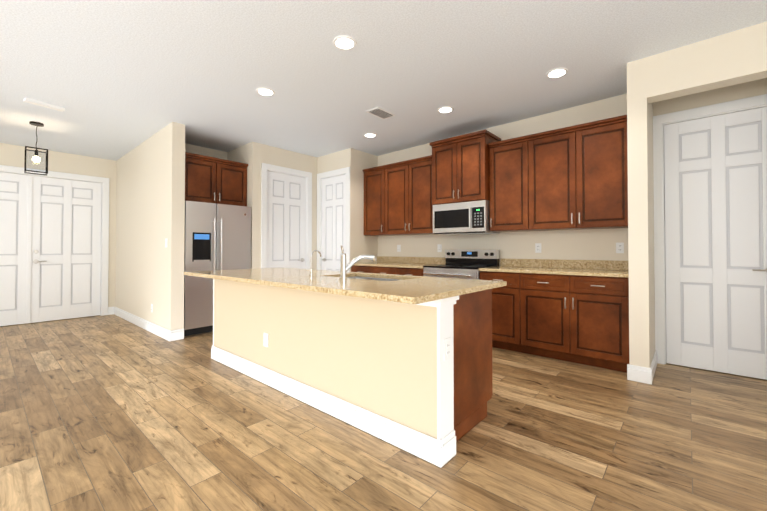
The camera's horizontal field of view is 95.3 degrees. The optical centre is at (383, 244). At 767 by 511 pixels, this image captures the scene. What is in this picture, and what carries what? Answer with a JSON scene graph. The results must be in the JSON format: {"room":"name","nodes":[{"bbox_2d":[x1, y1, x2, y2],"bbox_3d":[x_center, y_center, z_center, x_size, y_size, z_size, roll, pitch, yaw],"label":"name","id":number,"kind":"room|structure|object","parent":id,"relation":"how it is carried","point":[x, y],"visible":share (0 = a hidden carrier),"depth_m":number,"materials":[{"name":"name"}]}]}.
{"room":"kitchen","nodes":[
{"label":"kitchen","id":0,"kind":"room"},
{"bbox_2d":[0,143,116,306],"bbox_3d":[-6.636,-0.223,4.053,0.150,2.840,5.990,-1,-1,41],"label":"wall","id":1,"kind":"structure","parent":0,"point":[12,155],"depth_m":5.90,"materials":[{"name":"beige paint"}]},
{"bbox_2d":[0,172,101,325],"bbox_3d":[-5.420,0.073,5.347,0.104,2.267,1.735,-1,-1,41],"label":"door leaf","id":2,"kind":"structure","parent":1,"relation":"in","point":[50,249],"depth_m":5.52,"materials":[{"name":"white wood"}]},
{"bbox_2d":[0,165,108,315],"bbox_3d":[-5.452,0.027,5.376,0.139,2.375,1.935,-1,-1,41],"label":"door frame","id":3,"kind":"structure","parent":1,"relation":"attached to","point":[104,235],"depth_m":6.00,"materials":[{"name":"white wood"}]},
{"bbox_2d":[108,307,113,314],"bbox_3d":[-4.745,1.157,6.084,0.016,0.135,0.084,-1,-1,41],"label":"baseboard","id":4,"kind":"structure","parent":1,"relation":"attached to","point":[110,310],"depth_m":6.08,"materials":[{"name":"white wood"}]},
{"bbox_2d":[115,122,184,329],"bbox_3d":[-3.626,-0.206,5.306,2.750,2.840,0.150,-1,-1,41],"label":"wall","id":5,"kind":"structure","parent":0,"point":[150,204],"depth_m":4.81,"materials":[{"name":"beige paint"}]},
{"bbox_2d":[114,307,170,341],"bbox_3d":[-3.675,1.145,5.220,2.766,0.135,0.016,-1,-1,41],"label":"baseboard","id":6,"kind":"structure","parent":5,"relation":"attached to","point":[159,331],"depth_m":4.94,"materials":[{"name":"white wood"}]},
{"bbox_2d":[171,328,183,340],"bbox_3d":[-2.582,1.134,4.381,0.016,0.135,0.150,-1,-1,41],"label":"baseboard","id":7,"kind":"structure","parent":5,"relation":"attached to","point":[177,334],"depth_m":4.37,"materials":[{"name":"white wood"}]},
{"bbox_2d":[185,143,226,159],"bbox_3d":[-2.855,-0.205,5.424,0.120,2.840,1.040,-1,-1,41],"label":"wall","id":8,"kind":"structure","parent":0,"point":[200,150],"depth_m":5.44,"materials":[{"name":"beige paint"}]},
{"bbox_2d":[185,152,247,205],"bbox_3d":[-2.584,-0.886,5.118,0.697,0.645,0.948,-1,-1,41],"label":"upper cabinet","id":9,"kind":"object","parent":8,"relation":"attached to","point":[208,179],"visible":0.81,"depth_m":4.90,"materials":[{"name":"brown wood"}]},
{"bbox_2d":[227,142,259,268],"bbox_3d":[-2.202,-0.204,5.466,0.810,2.840,0.120,-1,-1,41],"label":"wall","id":10,"kind":"structure","parent":0,"point":[249,154],"depth_m":5.21,"materials":[{"name":"beige paint"}]},
{"bbox_2d":[260,143,316,269],"bbox_3d":[-1.548,-0.201,5.692,0.120,2.840,1.080,-1,-1,41],"label":"wall","id":11,"kind":"structure","parent":0,"point":[272,155],"depth_m":5.77,"materials":[{"name":"beige paint"}]},
{"bbox_2d":[267,171,305,268],"bbox_3d":[-1.543,0.041,5.612,0.099,2.337,0.730,-1,-1,41],"label":"door leaf","id":12,"kind":"structure","parent":11,"relation":"in","point":[286,220],"depth_m":5.62,"materials":[{"name":"white wood"}]},
{"bbox_2d":[261,163,311,268],"bbox_3d":[-1.577,-0.004,5.642,0.139,2.445,0.930,-1,-1,41],"label":"door frame","id":13,"kind":"structure","parent":11,"relation":"attached to","point":[265,167],"depth_m":5.50,"materials":[{"name":"white wood"}]},
{"bbox_2d":[317,148,355,271],"bbox_3d":[-0.841,-0.199,5.873,0.950,2.840,0.120,-1,-1,41],"label":"wall","id":14,"kind":"structure","parent":0,"point":[345,158],"depth_m":5.60,"materials":[{"name":"beige paint"}]},
{"bbox_2d":[317,167,349,271],"bbox_3d":[-0.802,-0.002,5.824,0.820,2.445,0.139,-1,-1,41],"label":"door frame","id":15,"kind":"structure","parent":14,"relation":"attached to","point":[334,173],"depth_m":5.87,"materials":[{"name":"white wood"}]},
{"bbox_2d":[322,175,345,270],"bbox_3d":[-0.832,0.044,5.789,0.620,2.337,0.099,-1,-1,41],"label":"door leaf","id":16,"kind":"structure","parent":14,"relation":"in","point":[333,214],"depth_m":5.81,"materials":[{"name":"white wood"}]},
{"bbox_2d":[356,150,377,262],"bbox_3d":[-0.269,-0.199,5.899,0.120,2.840,0.670,-1,-1,41],"label":"wall","id":17,"kind":"structure","parent":0,"point":[366,245],"depth_m":5.72,"materials":[{"name":"beige paint"}]},
{"bbox_2d":[0,314,766,510],"bbox_3d":[-1.399,1.222,2.171,10.800,0.100,10.650,-1,-1,41],"label":"floor","id":18,"kind":"structure","parent":0,"point":[113,412],"depth_m":2.09,"materials":[{"name":"brown wood"}]},
{"bbox_2d":[184,201,250,335],"bbox_3d":[-2.510,0.322,5.038,0.837,1.753,0.890,-1,-1,41],"label":"refrigerator","id":19,"kind":"object","parent":18,"relation":"on","point":[217,236],"visible":0.54,"depth_m":4.69,"materials":[{"name":"silver metal"}]},
{"bbox_2d":[214,279,436,438],"bbox_3d":[-0.695,0.738,2.805,2.720,0.884,0.140,-1,-1,41],"label":"wall","id":20,"kind":"structure","parent":18,"relation":"on","point":[378,357],"depth_m":2.34,"materials":[{"name":"beige paint"}]},
{"bbox_2d":[263,333,267,346],"bbox_3d":[-1.001,0.813,2.970,0.070,0.114,0.009,-1,-1,41],"label":"outlet","id":21,"kind":"object","parent":20,"relation":"attached to","point":[265,343],"visible":1,"depth_m":2.96,"materials":[{"name":"white plastic"}]},
{"bbox_2d":[211,345,442,467],"bbox_3d":[-0.746,1.112,2.741,2.788,0.135,0.016,-1,-1,41],"label":"baseboard","id":22,"kind":"structure","parent":20,"relation":"attached to","point":[427,448],"depth_m":2.30,"materials":[{"name":"white wood"}]},
{"bbox_2d":[213,279,458,440],"bbox_3d":[-0.689,0.738,2.790,2.784,0.884,0.194,-1,-1,41],"label":"trim","id":23,"kind":"structure","parent":20,"relation":"attached to","point":[445,397],"depth_m":1.89,"materials":[{"name":"white wood"}]},
{"bbox_2d":[444,337,450,360],"bbox_3d":[0.349,0.568,1.899,0.009,0.114,0.070,-1,-1,41],"label":"outlet","id":24,"kind":"object","parent":23,"relation":"attached to","point":[447,348],"visible":1,"depth_m":1.89,"materials":[{"name":"white plastic"}]},
{"bbox_2d":[441,430,455,465],"bbox_3d":[0.353,1.101,1.892,0.016,0.135,0.144,-1,-1,41],"label":"baseboard","id":25,"kind":"structure","parent":20,"relation":"attached to","point":[449,446],"depth_m":1.88,"materials":[{"name":"white wood"}]},
{"bbox_2d":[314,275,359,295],"bbox_3d":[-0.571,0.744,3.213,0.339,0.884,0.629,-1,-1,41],"label":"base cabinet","id":26,"kind":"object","parent":18,"relation":"on","point":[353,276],"depth_m":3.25,"materials":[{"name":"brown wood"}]},
{"bbox_2d":[351,265,374,272],"bbox_3d":[-0.112,0.775,5.575,0.517,0.884,0.629,-1,-1,41],"label":"base cabinet","id":27,"kind":"object","parent":18,"relation":"on","point":[366,269],"depth_m":5.33,"materials":[{"name":"brown wood"}]},
{"bbox_2d":[375,266,422,275],"bbox_3d":[0.365,0.770,5.160,0.992,0.884,0.629,-1,-1,41],"label":"base cabinet","id":28,"kind":"object","parent":18,"relation":"on","point":[395,270],"depth_m":4.87,"materials":[{"name":"brown wood"}]},
{"bbox_2d":[354,256,445,268],"bbox_3d":[0.212,0.261,5.291,1.388,0.134,0.643,-1,-1,41],"label":"countertop","id":29,"kind":"structure","parent":28,"relation":"on","point":[402,262],"depth_m":5.36,"materials":[{"name":"stone"}]},
{"bbox_2d":[376,291,492,441],"bbox_3d":[0.363,0.733,2.402,0.535,0.884,0.629,-1,-1,41],"label":"base cabinet","id":30,"kind":"object","parent":18,"relation":"on","point":[472,325],"depth_m":2.22,"materials":[{"name":"brown wood"}]},
{"bbox_2d":[184,267,506,303],"bbox_3d":[-0.560,0.280,2.952,2.818,0.032,1.090,-1,-1,41],"label":"countertop","id":31,"kind":"structure","parent":30,"relation":"on","point":[394,288],"depth_m":2.35,"materials":[{"name":"beige stone"}]},
{"bbox_2d":[307,250,320,276],"bbox_3d":[-0.570,0.156,2.891,0.049,0.215,0.129,-1,-1,41],"label":"faucet","id":32,"kind":"object","parent":31,"relation":"on","point":[310,274],"visible":1,"depth_m":2.85,"materials":[{"name":"silver metal"}]},
{"bbox_2d":[339,245,375,278],"bbox_3d":[-0.199,0.134,2.696,0.147,0.252,0.291,-1,-1,41],"label":"faucet","id":33,"kind":"object","parent":31,"relation":"on","point":[344,268],"visible":1,"depth_m":2.63,"materials":[{"name":"silver metal"}]},
{"bbox_2d":[348,276,398,280],"bbox_3d":[-0.106,0.401,2.861,0.810,0.212,0.460,-1,-1,41],"label":"sink basin","id":34,"kind":"object","parent":31,"relation":"in","point":[383,278],"depth_m":3.09,"materials":[{"name":"silver metal"}]},
{"bbox_2d":[423,250,498,279],"bbox_3d":[0.990,0.636,4.531,0.766,1.135,0.705,-1,-1,41],"label":"range","id":35,"kind":"object","parent":18,"relation":"on","point":[464,264],"visible":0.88,"depth_m":4.54,"materials":[{"name":"silver metal"}]},
{"bbox_2d":[480,271,527,353],"bbox_3d":[1.527,0.756,4.150,0.532,0.884,0.629,-1,-1,41],"label":"base cabinet","id":36,"kind":"object","parent":18,"relation":"on","point":[509,310],"depth_m":3.86,"materials":[{"name":"brown wood"}]},
{"bbox_2d":[528,273,628,372],"bbox_3d":[2.027,0.750,3.715,1.037,0.884,0.629,-1,-1,41],"label":"base cabinet","id":37,"kind":"object","parent":18,"relation":"on","point":[579,319],"depth_m":3.41,"materials":[{"name":"brown wood"}]},
{"bbox_2d":[479,258,628,277],"bbox_3d":[1.868,0.241,3.852,1.448,0.134,0.643,-1,-1,41],"label":"countertop","id":38,"kind":"structure","parent":37,"relation":"on","point":[608,268],"depth_m":3.86,"materials":[{"name":"stone"}]},
{"bbox_2d":[0,0,766,160],"bbox_3d":[-1.399,-1.640,2.210,10.800,0.100,10.650,-2,-2,41],"label":"ceiling","id":39,"kind":"structure","parent":0,"point":[117,79],"depth_m":3.06,"materials":[{"name":"white paint"}]},
{"bbox_2d":[24,121,47,175],"bbox_3d":[-4.340,-1.204,4.369,0.209,0.630,0.209,-1,-1,41],"label":"pendant light","id":40,"kind":"object","parent":39,"relation":"hanging from","point":[35,160],"visible":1,"depth_m":4.31,"materials":[{"name":"brown metal"}]},
{"bbox_2d":[23,98,64,111],"bbox_3d":[-3.698,-1.521,3.816,0.080,0.032,0.320,0,-1,29],"label":"ceiling vent","id":41,"kind":"object","parent":39,"relation":"in","point":[43,104],"visible":1,"depth_m":3.79,"materials":[{"name":"white"}]},
{"bbox_2d":[256,87,274,95],"bbox_3d":[-1.207,-1.559,3.572,0.189,0.011,0.189,0,-1,-4],"label":"recessed light","id":42,"kind":"object","parent":39,"relation":"in","point":[264,91],"depth_m":3.55,"materials":[{"name":"white plastic"}]},
{"bbox_2d":[333,35,356,49],"bbox_3d":[-0.306,-1.585,2.749,0.189,0.012,0.189,0,-1,-4],"label":"recessed light","id":43,"kind":"object","parent":39,"relation":"in","point":[344,42],"depth_m":2.73,"materials":[{"name":"white plastic"}]},
{"bbox_2d":[364,133,376,136],"bbox_3d":[-0.189,-1.540,4.926,0.189,0.012,0.189,0,-1,-4],"label":"recessed light","id":44,"kind":"object","parent":39,"relation":"in","point":[366,134],"depth_m":4.92,"materials":[{"name":"white"}]},
{"bbox_2d":[366,107,395,118],"bbox_3d":[-0.032,-1.554,4.154,0.194,0.018,0.320,-1,-1,41],"label":"ceiling vent","id":45,"kind":"object","parent":39,"relation":"in","point":[379,112],"visible":1,"depth_m":4.13,"materials":[{"name":"white metal"}]},
{"bbox_2d":[437,106,453,112],"bbox_3d":[0.722,-1.566,4.069,0.189,0.011,0.189,0,-1,-4],"label":"recessed light","id":46,"kind":"object","parent":39,"relation":"in","point":[446,109],"depth_m":4.04,"materials":[{"name":"white plastic"}]},
{"bbox_2d":[546,68,567,77],"bbox_3d":[1.612,-1.591,3.249,0.189,0.012,0.189,0,-1,-4],"label":"recessed light","id":47,"kind":"object","parent":39,"relation":"in","point":[557,72],"depth_m":3.23,"materials":[{"name":"white plastic"}]},
{"bbox_2d":[378,78,766,265],"bbox_3d":[2.445,-0.225,3.884,6.620,2.840,0.150,-1,-1,41],"label":"wall","id":48,"kind":"structure","parent":0,"point":[589,244],"depth_m":4.15,"materials":[{"name":"beige paint"}]},
{"bbox_2d":[363,155,433,235],"bbox_3d":[0.296,-0.690,5.400,1.387,1.080,0.387,-1,-1,41],"label":"upper cabinet","id":49,"kind":"object","parent":48,"relation":"attached to","point":[397,198],"visible":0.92,"depth_m":5.25,"materials":[{"name":"brown wood"}]},
{"bbox_2d":[437,244,441,251],"bbox_3d":[0.830,0.057,5.178,0.070,0.114,0.009,-1,-1,41],"label":"outlet","id":50,"kind":"object","parent":48,"relation":"attached to","point":[439,247],"visible":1,"depth_m":5.17,"materials":[{"name":"white plastic"}]},
{"bbox_2d":[430,129,500,204],"bbox_3d":[1.080,-0.963,4.656,0.808,0.845,0.487,-1,-1,41],"label":"upper cabinet","id":51,"kind":"object","parent":48,"relation":"attached to","point":[460,168],"visible":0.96,"depth_m":4.46,"materials":[{"name":"brown wood"}]},
{"bbox_2d":[433,200,499,234],"bbox_3d":[1.083,-0.339,4.651,0.762,0.397,0.472,-1,-1,41],"label":"microwave","id":52,"kind":"object","parent":51,"relation":"attached to","point":[466,218],"visible":1,"depth_m":4.47,"materials":[{"name":"silver metal"}]},
{"bbox_2d":[535,243,540,252],"bbox_3d":[1.887,0.045,4.260,0.070,0.114,0.009,-1,-1,41],"label":"outlet","id":53,"kind":"object","parent":48,"relation":"attached to","point":[537,247],"visible":1,"depth_m":4.26,"materials":[{"name":"white plastic"}]},
{"bbox_2d":[488,115,627,231],"bbox_3d":[1.953,-0.709,3.961,1.447,1.080,0.387,-1,-1,41],"label":"upper cabinet","id":54,"kind":"object","parent":48,"relation":"attached to","point":[574,177],"visible":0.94,"depth_m":3.78,"materials":[{"name":"brown wood"}]},
{"bbox_2d":[616,243,623,252],"bbox_3d":[2.513,0.037,3.715,0.070,0.114,0.009,-1,-1,41],"label":"outlet","id":55,"kind":"object","parent":48,"relation":"attached to","point":[619,247],"visible":1,"depth_m":3.71,"materials":[{"name":"white plastic"}]},
{"bbox_2d":[653,94,766,364],"bbox_3d":[3.127,-0.056,3.257,0.980,2.485,0.139,-1,-1,41],"label":"door frame","id":56,"kind":"structure","parent":48,"relation":"attached to","point":[728,107],"depth_m":3.48,"materials":[{"name":"white wood"}]},
{"bbox_2d":[664,107,766,379],"bbox_3d":[3.098,-0.011,3.222,0.780,2.377,0.099,-1,-1,41],"label":"door leaf","id":57,"kind":"structure","parent":48,"relation":"in","point":[715,171],"depth_m":3.24,"materials":[{"name":"white wood"}]},
{"bbox_2d":[627,58,654,367],"bbox_3d":[2.443,-0.233,3.303,0.140,2.840,0.730,-1,-1,41],"label":"wall","id":58,"kind":"structure","parent":0,"point":[641,232],"depth_m":3.04,"materials":[{"name":"beige paint"}]},
{"bbox_2d":[627,364,651,384],"bbox_3d":[2.199,1.116,3.003,0.172,0.135,0.016,-1,-1,41],"label":"baseboard","id":59,"kind":"structure","parent":58,"relation":"attached to","point":[639,374],"depth_m":3.00,"materials":[{"name":"white wood"}]},
{"bbox_2d":[650,350,656,381],"bbox_3d":[2.496,1.119,3.226,0.016,0.135,0.710,-1,-1,41],"label":"baseboard","id":60,"kind":"structure","parent":58,"relation":"attached to","point":[653,365],"depth_m":3.18,"materials":[{"name":"white wood"}]},
{"bbox_2d":[646,22,766,103],"bbox_3d":[3.389,-1.469,2.120,2.860,0.400,0.160,-1,-1,41],"label":"wall","id":61,"kind":"structure","parent":0,"point":[731,58],"depth_m":2.75,"materials":[{"name":"beige paint"}]}
]}

